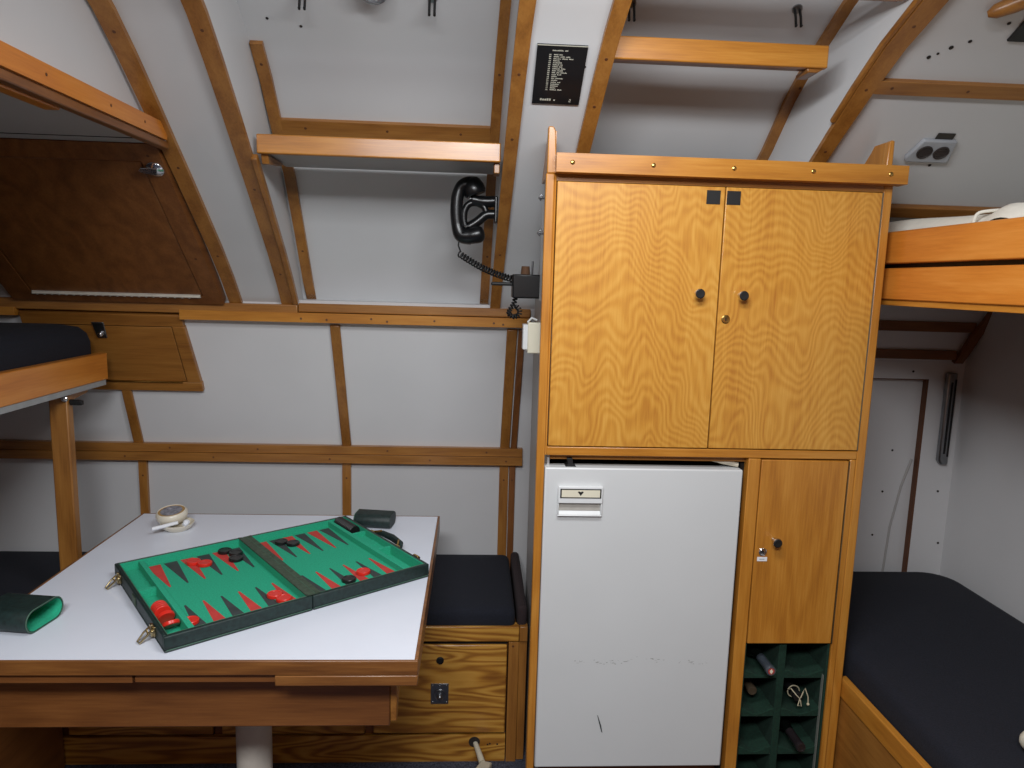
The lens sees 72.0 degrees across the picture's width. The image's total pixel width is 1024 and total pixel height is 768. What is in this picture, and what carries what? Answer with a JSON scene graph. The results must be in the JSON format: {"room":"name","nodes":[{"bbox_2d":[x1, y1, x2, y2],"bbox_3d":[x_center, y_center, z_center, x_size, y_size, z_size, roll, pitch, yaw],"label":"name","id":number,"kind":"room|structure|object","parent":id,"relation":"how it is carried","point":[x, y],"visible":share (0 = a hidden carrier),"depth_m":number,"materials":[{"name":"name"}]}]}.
{"room":"boat cabin","nodes":[
{"label":"boat cabin","id":0,"kind":"room"},
{"bbox_2d":[0,0,141,110],"bbox_3d":[-1.410,-0.756,0.955,1.157,0.500,1.350,1,8,-3],"label":"wall","id":1,"kind":"structure","parent":0,"point":[68,36],"depth_m":1.36,"materials":[{"name":"white paint"}]},
{"bbox_2d":[0,83,59,109],"bbox_3d":[-0.843,-0.474,1.010,0.030,0.015,0.620,1,8,-3],"label":"trim","id":2,"kind":"structure","parent":1,"relation":"attached to","point":[4,89],"depth_m":1.23,"materials":[{"name":"brown wood"}]},
{"bbox_2d":[0,40,166,139],"bbox_3d":[-0.824,-0.510,1.029,0.051,0.038,1.365,1,8,-3],"label":"trim","id":3,"kind":"structure","parent":1,"relation":"attached to","point":[12,59],"depth_m":1.31,"materials":[{"name":"brown wood"}]},
{"bbox_2d":[0,67,168,149],"bbox_3d":[-0.818,-0.483,1.045,0.022,0.019,1.388,1,8,-3],"label":"trim","id":4,"kind":"structure","parent":1,"relation":"attached to","point":[7,78],"depth_m":1.33,"materials":[{"name":"brown wood"}]},
{"bbox_2d":[87,0,242,302],"bbox_3d":[-0.835,-0.573,1.487,0.046,0.851,1.394,1,8,-3],"label":"trim","id":5,"kind":"structure","parent":1,"relation":"attached to","point":[105,11],"depth_m":1.69,"materials":[{"name":"brown wood"}]},
{"bbox_2d":[0,67,165,142],"bbox_3d":[-1.404,-0.508,1.042,1.189,0.016,1.450,1,8,-3],"label":"ceiling","id":6,"kind":"structure","parent":0,"point":[18,118],"depth_m":1.54,"materials":[{"name":"white paint"}]},
{"bbox_2d":[0,295,534,667],"bbox_3d":[-0.616,0.414,2.439,2.950,1.400,0.180,1,8,-3],"label":"wall","id":7,"kind":"structure","parent":0,"point":[265,382],"depth_m":2.46,"materials":[{"name":"white paint"}]},
{"bbox_2d":[19,309,204,390],"bbox_3d":[-1.285,-0.107,2.289,0.517,0.268,0.129,1,8,-3],"label":"locker","id":8,"kind":"object","parent":7,"relation":"attached to","point":[153,351],"visible":0.77,"depth_m":2.27,"materials":[{"name":"brown wood"}]},
{"bbox_2d":[106,325,143,442],"bbox_3d":[-1.284,-0.001,2.342,0.032,0.437,0.174,1,8,-6],"label":"trim","id":9,"kind":"structure","parent":7,"relation":"attached to","point":[128,397],"depth_m":2.40,"materials":[{"name":"brown wood"}]},
{"bbox_2d":[138,460,150,513],"bbox_3d":[-1.297,0.473,2.497,0.028,0.429,0.016,1,8,-3],"label":"trim","id":10,"kind":"structure","parent":7,"relation":"attached to","point":[143,468],"depth_m":2.47,"materials":[{"name":"brown wood"}]},
{"bbox_2d":[0,297,298,312],"bbox_3d":[-1.373,-0.252,2.222,1.388,0.035,0.058,1,8,-3],"label":"trim","id":11,"kind":"structure","parent":7,"relation":"attached to","point":[4,301],"depth_m":2.20,"materials":[{"name":"brown wood"}]},
{"bbox_2d":[180,0,292,304],"bbox_3d":[-0.652,-0.569,1.497,0.045,0.851,1.395,1,8,-4],"label":"trim","id":12,"kind":"structure","parent":7,"relation":"attached to","point":[196,11],"depth_m":1.67,"materials":[{"name":"brown wood"}]},
{"bbox_2d":[0,449,521,465],"bbox_3d":[-1.026,0.253,2.472,2.128,0.030,0.036,1,8,-3],"label":"trim","id":13,"kind":"structure","parent":7,"relation":"attached to","point":[4,453],"depth_m":2.46,"materials":[{"name":"brown wood"}]},
{"bbox_2d":[0,439,522,456],"bbox_3d":[-1.026,0.222,2.471,2.128,0.029,0.029,1,8,-3],"label":"trim","id":14,"kind":"structure","parent":7,"relation":"attached to","point":[4,443],"depth_m":2.47,"materials":[{"name":"brown wood"}]},
{"bbox_2d":[0,306,530,327],"bbox_3d":[-1.004,-0.222,2.242,2.128,0.030,0.065,1,8,-3],"label":"trim","id":15,"kind":"structure","parent":7,"relation":"attached to","point":[307,317],"depth_m":2.24,"materials":[{"name":"brown wood"}]},
{"bbox_2d":[251,154,298,304],"bbox_3d":[-0.665,-0.414,1.999,0.016,0.390,0.430,1,8,-4],"label":"trim","id":16,"kind":"structure","parent":7,"relation":"attached to","point":[255,160],"depth_m":1.96,"materials":[{"name":"brown wood"}]},
{"bbox_2d":[249,40,315,298],"bbox_3d":[-0.648,-0.556,2.049,0.031,0.656,0.581,1,8,-3],"label":"trim","id":17,"kind":"structure","parent":7,"relation":"attached to","point":[257,47],"depth_m":2.05,"materials":[{"name":"brown wood"}]},
{"bbox_2d":[330,325,350,445],"bbox_3d":[-0.577,0.014,2.380,0.032,0.437,0.174,1,8,-1],"label":"trim","id":18,"kind":"structure","parent":7,"relation":"attached to","point":[335,330],"depth_m":2.37,"materials":[{"name":"brown wood"}]},
{"bbox_2d":[342,463,351,514],"bbox_3d":[-0.593,0.487,2.535,0.030,0.429,0.016,1,8,-3],"label":"trim","id":19,"kind":"structure","parent":7,"relation":"attached to","point":[346,467],"depth_m":2.51,"materials":[{"name":"brown wood"}]},
{"bbox_2d":[298,303,530,317],"bbox_3d":[-0.312,-0.245,2.327,0.738,0.028,0.158,1,8,-3],"label":"trim","id":20,"kind":"structure","parent":7,"relation":"attached to","point":[302,307],"depth_m":2.25,"materials":[{"name":"brown wood"}]},
{"bbox_2d":[480,0,510,303],"bbox_3d":[-0.020,-0.631,1.590,0.034,0.973,1.532,1,8,-5],"label":"trim","id":21,"kind":"structure","parent":7,"relation":"attached to","point":[505,5],"depth_m":1.88,"materials":[{"name":"brown wood"}]},
{"bbox_2d":[497,466,507,555],"bbox_3d":[-0.035,0.499,2.565,0.032,0.429,0.016,1,8,-3],"label":"trim","id":22,"kind":"structure","parent":7,"relation":"attached to","point":[503,470],"depth_m":2.55,"materials":[{"name":"brown wood"}]},
{"bbox_2d":[500,329,516,447],"bbox_3d":[-0.013,0.026,2.410,0.034,0.437,0.174,1,8,-5],"label":"trim","id":23,"kind":"structure","parent":7,"relation":"attached to","point":[511,339],"depth_m":2.40,"materials":[{"name":"brown wood"}]},
{"bbox_2d":[507,466,514,565],"bbox_3d":[-0.005,0.499,2.567,0.022,0.429,0.016,1,8,-3],"label":"trim","id":24,"kind":"structure","parent":7,"relation":"attached to","point":[511,490],"depth_m":2.55,"materials":[{"name":"brown wood"}]},
{"bbox_2d":[490,0,535,308],"bbox_3d":[0.016,-0.555,1.533,0.042,0.851,1.396,1,8,-5],"label":"trim","id":25,"kind":"structure","parent":7,"relation":"attached to","point":[526,8],"depth_m":1.70,"materials":[{"name":"brown wood"}]},
{"bbox_2d":[511,329,523,447],"bbox_3d":[0.019,0.026,2.412,0.022,0.437,0.174,1,8,-5],"label":"trim","id":26,"kind":"structure","parent":7,"relation":"attached to","point":[520,352],"depth_m":2.40,"materials":[{"name":"brown wood"}]},
{"bbox_2d":[64,681,525,767],"bbox_3d":[-0.082,1.391,0.809,3.980,0.030,3.800,1,8,-3],"label":"floor","id":27,"kind":"structure","parent":0,"point":[518,763],"depth_m":2.16,"materials":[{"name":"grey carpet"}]},
{"bbox_2d":[0,727,64,767],"bbox_3d":[-1.661,1.067,1.232,0.740,0.400,1.690,1,8,-3],"label":"bench","id":28,"kind":"object","parent":27,"relation":"on","point":[43,747],"visible":0.46,"depth_m":1.95,"materials":[{"name":"brown wood"}]},
{"bbox_2d":[0,513,439,767],"bbox_3d":[-0.689,0.838,1.875,0.937,0.720,0.881,1,8,-3],"label":"table","id":29,"kind":"object","parent":27,"relation":"on","point":[345,663],"visible":0.73,"depth_m":1.49,"materials":[{"name":"laminate"}]},
{"bbox_2d":[0,593,63,633],"bbox_3d":[-1.058,0.491,1.514,0.119,0.051,0.109,2,8,5],"label":"cup","id":30,"kind":"object","parent":29,"relation":"on","point":[23,613],"visible":1,"depth_m":1.51,"materials":[{"name":"green leather"}]},
{"bbox_2d":[152,517,194,532],"bbox_3d":[-0.996,0.414,2.088,0.096,0.038,0.112,1,8,-3],"label":"ceramic dish","id":31,"kind":"object","parent":29,"relation":"on","point":[173,527],"visible":0.9,"depth_m":2.06,"materials":[{"name":"white ceramic"}]},
{"bbox_2d":[155,504,187,524],"bbox_3d":[-1.016,0.394,2.107,0.089,0.047,0.088,1,8,-3],"label":"pot","id":32,"kind":"object","parent":31,"relation":"in","point":[176,512],"visible":0.95,"depth_m":2.09,"materials":[{"name":"beige ceramic"}]},
{"bbox_2d":[104,516,428,652],"bbox_3d":[-0.600,0.470,1.788,0.704,0.038,0.462,-5,11,-40],"label":"case","id":33,"kind":"object","parent":29,"relation":"on","point":[227,598],"visible":0.95,"depth_m":1.74,"materials":[{"name":"green fabric"}]},
{"bbox_2d":[154,605,170,617],"bbox_3d":[-0.759,0.498,1.532,0.035,0.035,0.009,-5,11,-40],"label":"checker","id":34,"kind":"object","parent":33,"relation":"on","point":[161,608],"visible":0.38,"depth_m":1.52,"materials":[{"name":"red plastic"}]},
{"bbox_2d":[157,610,174,623],"bbox_3d":[-0.743,0.500,1.512,0.035,0.034,0.023,-5,11,-40],"label":"checker","id":35,"kind":"object","parent":33,"relation":"on","point":[166,615],"visible":0.85,"depth_m":1.51,"materials":[{"name":"red plastic"}]},
{"bbox_2d":[162,619,179,628],"bbox_3d":[-0.719,0.506,1.486,0.035,0.027,0.031,-5,11,-40],"label":"checker","id":36,"kind":"object","parent":33,"relation":"on","point":[174,622],"visible":0.96,"depth_m":1.48,"materials":[{"name":"red plastic"}]},
{"bbox_2d":[186,558,200,565],"bbox_3d":[-0.821,0.459,1.817,0.035,0.009,0.035,-5,11,-40],"label":"checker","id":37,"kind":"object","parent":33,"relation":"on","point":[193,561],"visible":0.99,"depth_m":1.81,"materials":[{"name":"red plastic"}]},
{"bbox_2d":[187,616,199,624],"bbox_3d":[-0.688,0.507,1.509,0.035,0.009,0.035,-5,11,-40],"label":"checker","id":38,"kind":"object","parent":33,"relation":"on","point":[194,620],"visible":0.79,"depth_m":1.51,"materials":[{"name":"red plastic"}]},
{"bbox_2d":[197,559,211,567],"bbox_3d":[-0.788,0.461,1.809,0.035,0.009,0.035,-5,11,-40],"label":"checker","id":39,"kind":"object","parent":33,"relation":"on","point":[203,563],"visible":1,"depth_m":1.80,"materials":[{"name":"red plastic"}]},
{"bbox_2d":[218,547,231,554],"bbox_3d":[-0.771,0.449,1.894,0.035,0.009,0.035,-5,11,-40],"label":"checker","id":40,"kind":"object","parent":33,"relation":"on","point":[225,550],"visible":1,"depth_m":1.89,"materials":[{"name":"black plastic"}]},
{"bbox_2d":[229,555,242,562],"bbox_3d":[-0.723,0.457,1.846,0.035,0.009,0.035,-5,11,-40],"label":"checker","id":41,"kind":"object","parent":33,"relation":"on","point":[234,558],"visible":1,"depth_m":1.84,"materials":[{"name":"black plastic"}]},
{"bbox_2d":[229,549,242,555],"bbox_3d":[-0.737,0.452,1.881,0.035,0.009,0.035,-5,11,-40],"label":"checker","id":42,"kind":"object","parent":33,"relation":"on","point":[236,551],"visible":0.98,"depth_m":1.88,"materials":[{"name":"black plastic"}]},
{"bbox_2d":[267,590,282,599],"bbox_3d":[-0.553,0.491,1.645,0.035,0.009,0.035,-5,11,-40],"label":"checker","id":43,"kind":"object","parent":33,"relation":"on","point":[273,594],"visible":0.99,"depth_m":1.64,"materials":[{"name":"red plastic"}]},
{"bbox_2d":[275,538,287,545],"bbox_3d":[-0.645,0.441,1.970,0.035,0.009,0.035,-5,11,-40],"label":"checker","id":44,"kind":"object","parent":33,"relation":"on","point":[282,541],"visible":0.99,"depth_m":1.96,"materials":[{"name":"black plastic"}]},
{"bbox_2d":[276,594,291,602],"bbox_3d":[-0.526,0.495,1.626,0.035,0.009,0.035,-5,11,-40],"label":"checker","id":45,"kind":"object","parent":33,"relation":"on","point":[280,598],"visible":0.88,"depth_m":1.62,"materials":[{"name":"red plastic"}]},
{"bbox_2d":[286,540,299,546],"bbox_3d":[-0.609,0.443,1.962,0.035,0.009,0.035,-5,11,-40],"label":"checker","id":46,"kind":"object","parent":33,"relation":"on","point":[291,543],"visible":1,"depth_m":1.95,"materials":[{"name":"black plastic"}]},
{"bbox_2d":[342,575,355,583],"bbox_3d":[-0.402,0.482,1.739,0.035,0.009,0.035,-5,11,-40],"label":"checker","id":47,"kind":"object","parent":33,"relation":"on","point":[348,579],"visible":0.99,"depth_m":1.73,"materials":[{"name":"black plastic"}]},
{"bbox_2d":[348,525,359,532],"bbox_3d":[-0.461,0.430,2.057,0.035,0.035,0.009,-5,11,-40],"label":"checker","id":48,"kind":"object","parent":33,"relation":"on","point":[353,529],"visible":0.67,"depth_m":2.05,"materials":[{"name":"black plastic"}]},
{"bbox_2d":[356,568,369,575],"bbox_3d":[-0.377,0.476,1.786,0.035,0.009,0.035,-5,11,-40],"label":"checker","id":49,"kind":"object","parent":33,"relation":"on","point":[361,571],"visible":1,"depth_m":1.78,"materials":[{"name":"red plastic"}]},
{"bbox_2d":[353,509,395,527],"bbox_3d":[-0.423,0.416,2.178,0.113,0.044,0.079,2,8,5],"label":"cup","id":50,"kind":"object","parent":29,"relation":"on","point":[365,517],"visible":0.8,"depth_m":2.15,"materials":[{"name":"green leather"}]},
{"bbox_2d":[62,618,527,764],"bbox_3d":[-1.027,0.900,2.333,2.118,0.446,0.482,1,8,-3],"label":"storage bench","id":51,"kind":"object","parent":27,"relation":"on","point":[458,700],"visible":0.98,"depth_m":2.15,"materials":[{"name":"brown wood"}]},
{"bbox_2d":[0,551,86,595],"bbox_3d":[-1.709,0.652,2.264,0.698,0.083,0.448,1,8,-3],"label":"cushion","id":52,"kind":"object","parent":51,"relation":"on","point":[21,572],"visible":0.23,"depth_m":2.31,"materials":[{"name":"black fabric"}]},
{"bbox_2d":[0,352,107,570],"bbox_3d":[-1.615,0.430,1.303,0.814,0.804,1.912,1,8,-3],"label":"bunk","id":53,"kind":"object","parent":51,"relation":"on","point":[59,382],"visible":0.94,"depth_m":2.04,"materials":[{"name":"brown wood"}]},
{"bbox_2d":[0,322,90,370],"bbox_3d":[-1.625,0.018,1.255,0.752,0.191,1.898,1,8,-3],"label":"mattress","id":54,"kind":"object","parent":53,"relation":"on","point":[21,344],"visible":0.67,"depth_m":1.94,"materials":[{"name":"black fabric"}]},
{"bbox_2d":[426,554,514,625],"bbox_3d":[-0.646,0.673,2.322,1.292,0.083,0.448,1,8,-3],"label":"cushion","id":55,"kind":"object","parent":51,"relation":"on","point":[467,590],"visible":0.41,"depth_m":2.24,"materials":[{"name":"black fabric"}]},
{"bbox_2d":[510,552,526,624],"bbox_3d":[0.020,0.684,2.360,0.030,0.089,0.442,1,8,-3],"label":"cushion","id":56,"kind":"object","parent":51,"relation":"on","point":[520,606],"visible":0.94,"depth_m":2.27,"materials":[{"name":"brown fabric"}]},
{"bbox_2d":[473,741,491,767],"bbox_3d":[-0.091,1.143,2.113,0.062,0.055,0.162,1,8,-3],"label":"lead","id":57,"kind":"object","parent":27,"relation":"on","point":[482,763],"visible":1,"depth_m":2.13,"materials":[{"name":"plastic"}]},
{"bbox_2d":[524,126,909,767],"bbox_3d":[0.466,0.282,2.041,0.864,1.838,0.576,1,8,-3],"label":"tall cabinet","id":58,"kind":"object","parent":27,"relation":"on","point":[687,308],"visible":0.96,"depth_m":1.74,"materials":[{"name":"brown wood"}]},
{"bbox_2d":[491,261,539,318],"bbox_3d":[0.015,-0.257,1.929,0.146,0.158,0.075,1,8,-3],"label":"junction box","id":59,"kind":"object","parent":58,"relation":"attached to","point":[523,285],"visible":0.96,"depth_m":1.89,"materials":[{"name":"black plastic"}]},
{"bbox_2d":[450,176,511,281],"bbox_3d":[-0.073,-0.433,1.972,0.206,0.290,0.074,6,9,25],"label":"telephone handset","id":60,"kind":"object","parent":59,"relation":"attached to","point":[468,186],"visible":0.99,"depth_m":1.97,"materials":[{"name":"black plastic"}]},
{"bbox_2d":[522,317,539,353],"bbox_3d":[0.058,-0.132,1.892,0.059,0.096,0.048,1,8,-3],"label":"wall switch","id":61,"kind":"object","parent":58,"relation":"attached to","point":[530,331],"visible":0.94,"depth_m":1.87,"materials":[{"name":"beige plastic"}]},
{"bbox_2d":[534,457,742,766],"bbox_3d":[0.310,0.576,2.061,0.503,0.861,0.506,1,8,-3],"label":"refrigerator","id":62,"kind":"object","parent":58,"relation":"in","point":[638,557],"visible":0.94,"depth_m":1.82,"materials":[{"name":"metal"}]},
{"bbox_2d":[743,678,756,694],"bbox_3d":[0.649,0.817,2.059,0.074,0.074,0.275,1,8,-3],"label":"wine bottle","id":63,"kind":"object","parent":58,"relation":"in","point":[750,687],"visible":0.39,"depth_m":1.93,"materials":[{"name":"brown glass"}]},
{"bbox_2d":[746,644,775,675],"bbox_3d":[0.666,0.726,1.965,0.074,0.074,0.277,1,8,-3],"label":"wine bottle","id":64,"kind":"object","parent":58,"relation":"in","point":[755,650],"visible":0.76,"depth_m":1.89,"materials":[{"name":"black glass"}]},
{"bbox_2d":[779,716,805,751],"bbox_3d":[0.759,0.944,2.003,0.074,0.074,0.275,1,8,-3],"label":"wine bottle","id":65,"kind":"object","parent":58,"relation":"in","point":[785,724],"visible":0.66,"depth_m":1.92,"materials":[{"name":"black glass"}]},
{"bbox_2d":[783,678,808,705],"bbox_3d":[0.767,0.828,2.034,0.074,0.074,0.291,1,8,-3],"label":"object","id":66,"kind":"object","parent":58,"relation":"in","point":[795,693],"visible":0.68,"depth_m":1.92,"materials":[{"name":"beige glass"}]},
{"bbox_2d":[833,676,931,767],"bbox_3d":[1.233,1.075,1.558,0.675,0.452,1.940,1,8,-3],"label":"lower berth","id":67,"kind":"object","parent":27,"relation":"on","point":[865,738],"visible":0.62,"depth_m":1.78,"materials":[{"name":"brown wood"}]},
{"bbox_2d":[843,571,1023,767],"bbox_3d":[1.242,0.837,1.523,0.631,0.130,1.900,1,8,-3],"label":"mattress","id":68,"kind":"object","parent":67,"relation":"on","point":[942,663],"visible":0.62,"depth_m":1.83,"materials":[{"name":"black fabric"}]},
{"bbox_2d":[1019,731,1023,748],"bbox_3d":[1.217,0.740,1.512,0.347,0.048,0.067,-1,9,-15],"label":"cloth","id":69,"kind":"object","parent":68,"relation":"on","point":[1021,737],"visible":1,"depth_m":1.47,"materials":[{"name":"fabric"}]},
{"bbox_2d":[0,0,1023,308],"bbox_3d":[-0.153,-0.436,0.495,3.630,1.170,3.720,1,8,-3],"label":"ceiling","id":70,"kind":"structure","parent":0,"point":[372,235],"depth_m":1.79,"materials":[{"name":"white paint"}]},
{"bbox_2d":[0,138,225,304],"bbox_3d":[-1.201,-0.440,1.954,0.635,0.436,0.469,1,8,-3],"label":"locker","id":71,"kind":"object","parent":70,"relation":"attached to","point":[103,221],"visible":0.95,"depth_m":1.94,"materials":[{"name":"brown wood"}]},
{"bbox_2d":[297,0,305,9],"bbox_3d":[-0.474,-0.872,1.597,0.024,0.053,0.031,1,8,-3],"label":"coat hook","id":72,"kind":"object","parent":70,"relation":"attached to","point":[299,1],"visible":1,"depth_m":1.59,"materials":[{"name":"metal"}]},
{"bbox_2d":[363,0,385,4],"bbox_3d":[-0.307,-0.888,1.566,0.088,0.080,0.090,1,8,-3],"label":"ceiling lamp","id":73,"kind":"object","parent":70,"relation":"attached to","point":[372,2],"visible":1,"depth_m":1.57,"materials":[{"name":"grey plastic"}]},
{"bbox_2d":[256,134,500,176],"bbox_3d":[-0.339,-0.598,1.890,0.609,0.072,0.240,1,8,-3],"label":"wall shelf","id":74,"kind":"object","parent":70,"relation":"attached to","point":[274,149],"visible":1,"depth_m":1.78,"materials":[{"name":"brown wood"}]},
{"bbox_2d":[280,117,489,142],"bbox_3d":[-0.342,-0.694,1.927,0.563,0.041,0.039,1,8,-3],"label":"trim","id":75,"kind":"structure","parent":70,"relation":"attached to","point":[290,126],"depth_m":1.92,"materials":[{"name":"brown wood"}]},
{"bbox_2d":[428,0,436,16],"bbox_3d":[-0.183,-0.866,1.613,0.024,0.053,0.031,1,8,-3],"label":"coat hook","id":76,"kind":"object","parent":70,"relation":"attached to","point":[429,1],"visible":1,"depth_m":1.61,"materials":[{"name":"metal"}]},
{"bbox_2d":[462,195,497,227],"bbox_3d":[-0.093,-0.482,1.989,0.104,0.100,0.044,1,8,-3],"label":"cradle","id":77,"kind":"object","parent":70,"relation":"attached to","point":[483,202],"visible":1,"depth_m":1.98,"materials":[{"name":"black plastic"}]},
{"bbox_2d":[532,43,587,104],"bbox_3d":[0.105,-0.693,1.583,0.110,0.095,0.124,1,8,-3],"label":"wall plaque","id":78,"kind":"object","parent":70,"relation":"attached to","point":[559,68],"visible":1,"depth_m":1.58,"materials":[{"name":"black plastic"}]},
{"bbox_2d":[575,0,631,152],"bbox_3d":[0.218,-0.648,1.407,0.050,0.620,1.155,1,8,-6],"label":"trim","id":79,"kind":"structure","parent":70,"relation":"attached to","point":[619,9],"depth_m":1.56,"materials":[{"name":"brown wood"}]},
{"bbox_2d":[628,0,636,21],"bbox_3d":[0.275,-0.861,1.627,0.024,0.053,0.031,1,8,-3],"label":"coat hook","id":80,"kind":"object","parent":70,"relation":"attached to","point":[633,4],"visible":0.76,"depth_m":1.62,"materials":[{"name":"metal"}]},
{"bbox_2d":[613,36,828,79],"bbox_3d":[0.464,-0.739,1.601,0.489,0.057,0.068,1,8,-3],"label":"wall shelf","id":81,"kind":"object","parent":70,"relation":"attached to","point":[808,59],"visible":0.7,"depth_m":1.57,"materials":[{"name":"brown wood"}]},
{"bbox_2d":[792,4,802,27],"bbox_3d":[0.665,-0.856,1.643,0.024,0.053,0.031,1,8,-3],"label":"coat hook","id":82,"kind":"object","parent":70,"relation":"attached to","point":[797,8],"visible":1,"depth_m":1.64,"materials":[{"name":"metal"}]},
{"bbox_2d":[756,0,858,159],"bbox_3d":[0.798,-0.751,1.498,0.061,0.663,1.307,1,8,-7],"label":"trim","id":83,"kind":"structure","parent":70,"relation":"attached to","point":[846,6],"depth_m":1.85,"materials":[{"name":"brown wood"}]},
{"bbox_2d":[809,0,948,162],"bbox_3d":[0.840,-0.635,1.441,0.078,0.620,1.158,1,8,-7],"label":"trim","id":84,"kind":"structure","parent":70,"relation":"attached to","point":[926,10],"depth_m":1.57,"materials":[{"name":"brown wood"}]},
{"bbox_2d":[867,0,903,1],"bbox_3d":[0.523,-0.809,1.432,0.566,0.034,0.030,1,8,-3],"label":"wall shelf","id":85,"kind":"object","parent":70,"relation":"attached to","point":[867,0],"visible":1,"depth_m":1.46,"materials":[{"name":"brown wood"}]},
{"bbox_2d":[904,138,956,162],"bbox_3d":[1.058,-0.588,1.777,0.116,0.049,0.056,1,8,-3],"label":"electrical outlet","id":86,"kind":"object","parent":70,"relation":"in","point":[927,150],"visible":1,"depth_m":1.77,"materials":[{"name":"grey plastic"}]},
{"bbox_2d":[916,146,932,158],"bbox_3d":[1.037,-0.582,1.772,0.038,0.026,0.030,1,8,-3],"label":"grille","id":87,"kind":"object","parent":86,"relation":"attached to","point":[922,152],"depth_m":1.77,"materials":[{"name":"brown plastic"}]},
{"bbox_2d":[933,147,949,158],"bbox_3d":[1.080,-0.581,1.774,0.038,0.026,0.030,1,8,-3],"label":"grille","id":88,"kind":"object","parent":86,"relation":"attached to","point":[938,152],"depth_m":1.77,"materials":[{"name":"brown plastic"}]},
{"bbox_2d":[935,133,955,139],"bbox_3d":[1.072,-0.612,1.744,0.044,0.013,0.016,1,8,-3],"label":"name plate","id":89,"kind":"object","parent":70,"relation":"attached to","point":[946,136],"visible":1,"depth_m":1.74,"materials":[{"name":"black metal"}]},
{"bbox_2d":[873,78,1023,100],"bbox_3d":[1.220,-0.673,1.633,0.775,0.031,0.035,1,8,-3],"label":"trim","id":90,"kind":"structure","parent":70,"relation":"attached to","point":[888,86],"depth_m":1.61,"materials":[{"name":"brown wood"}]},
{"bbox_2d":[987,0,1023,18],"bbox_3d":[1.060,-0.774,1.374,0.218,0.084,0.033,7,10,33],"label":"trim","id":91,"kind":"structure","parent":70,"relation":"attached to","point":[1003,8],"depth_m":1.41,"materials":[{"name":"brown wood"}]},
{"bbox_2d":[1007,21,1023,41],"bbox_3d":[1.155,-0.747,1.481,0.185,0.040,0.068,1,8,-3],"label":"panel","id":92,"kind":"object","parent":70,"relation":"attached to","point":[1017,35],"visible":1,"depth_m":1.50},
{"bbox_2d":[853,305,985,574],"bbox_3d":[1.202,0.415,2.442,0.680,1.500,0.142,1,8,-3],"label":"wall","id":93,"kind":"structure","parent":0,"point":[895,404],"depth_m":2.47,"materials":[{"name":"white paint"}]},
{"bbox_2d":[881,459,912,571],"bbox_3d":[1.367,0.485,2.510,0.068,0.451,0.010,2,8,1],"label":"trim","id":94,"kind":"structure","parent":93,"relation":"attached to","point":[910,461],"depth_m":2.50,"materials":[{"name":"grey wood"}]},
{"bbox_2d":[873,378,928,571],"bbox_3d":[1.140,0.365,2.470,0.558,0.786,0.022,1,8,-3],"label":"trim","id":95,"kind":"structure","parent":93,"relation":"attached to","point":[925,381],"depth_m":2.47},
{"bbox_2d":[875,349,956,359],"bbox_3d":[1.191,-0.104,2.381,0.630,0.032,0.028,1,8,-3],"label":"trim","id":96,"kind":"structure","parent":93,"relation":"attached to","point":[880,353],"depth_m":2.38,"materials":[{"name":"brown wood"}]},
{"bbox_2d":[878,320,976,332],"bbox_3d":[1.210,-0.195,2.334,0.660,0.034,0.032,1,8,-3],"label":"trim","id":97,"kind":"structure","parent":93,"relation":"attached to","point":[884,325],"depth_m":2.33,"materials":[{"name":"brown wood"}]},
{"bbox_2d":[936,372,957,464],"bbox_3d":[1.498,0.121,2.429,0.034,0.322,0.024,1,8,-3],"label":"grab bar","id":98,"kind":"object","parent":93,"relation":"attached to","point":[950,385],"visible":1,"depth_m":2.42,"materials":[{"name":"metal"}]},
{"bbox_2d":[939,311,1023,622],"bbox_3d":[1.662,0.207,0.672,0.040,2.450,3.700,1,8,-3],"label":"wall","id":99,"kind":"structure","parent":0,"point":[983,549],"depth_m":2.28,"materials":[{"name":"white paint"}]},
{"bbox_2d":[890,204,1001,217],"bbox_3d":[1.246,-0.476,1.962,0.680,0.035,0.038,1,8,-3],"label":"trim","id":100,"kind":"structure","parent":99,"relation":"attached to","point":[897,210],"depth_m":1.95,"materials":[{"name":"brown wood"}]},
{"bbox_2d":[881,217,1023,313],"bbox_3d":[1.287,-0.210,1.295,0.660,0.180,1.790,1,8,-3],"label":"upper berth","id":101,"kind":"object","parent":99,"relation":"attached to","point":[975,266],"visible":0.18,"depth_m":1.49,"materials":[{"name":"brown wood"}]},
{"bbox_2d":[888,202,1023,231],"bbox_3d":[1.308,-0.231,1.224,0.605,0.212,1.555,1,8,-3],"label":"mattress","id":102,"kind":"object","parent":101,"relation":"on","point":[1013,210],"visible":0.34,"depth_m":1.61,"materials":[{"name":"white fabric"}]},
{"bbox_2d":[972,208,999,222],"bbox_3d":[1.089,-0.357,1.488,0.207,0.038,0.014,4,9,13],"label":"fold","id":103,"kind":"object","parent":102,"relation":"on","point":[987,210],"visible":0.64,"depth_m":1.50,"materials":[{"name":"white fabric"}]},
{"bbox_2d":[952,311,991,363],"bbox_3d":[1.543,-0.155,2.349,0.043,0.186,0.123,-4,10,-34],"label":"trim","id":104,"kind":"structure","parent":99,"relation":"attached to","point":[972,340],"depth_m":2.35,"materials":[{"name":"brown wood"}]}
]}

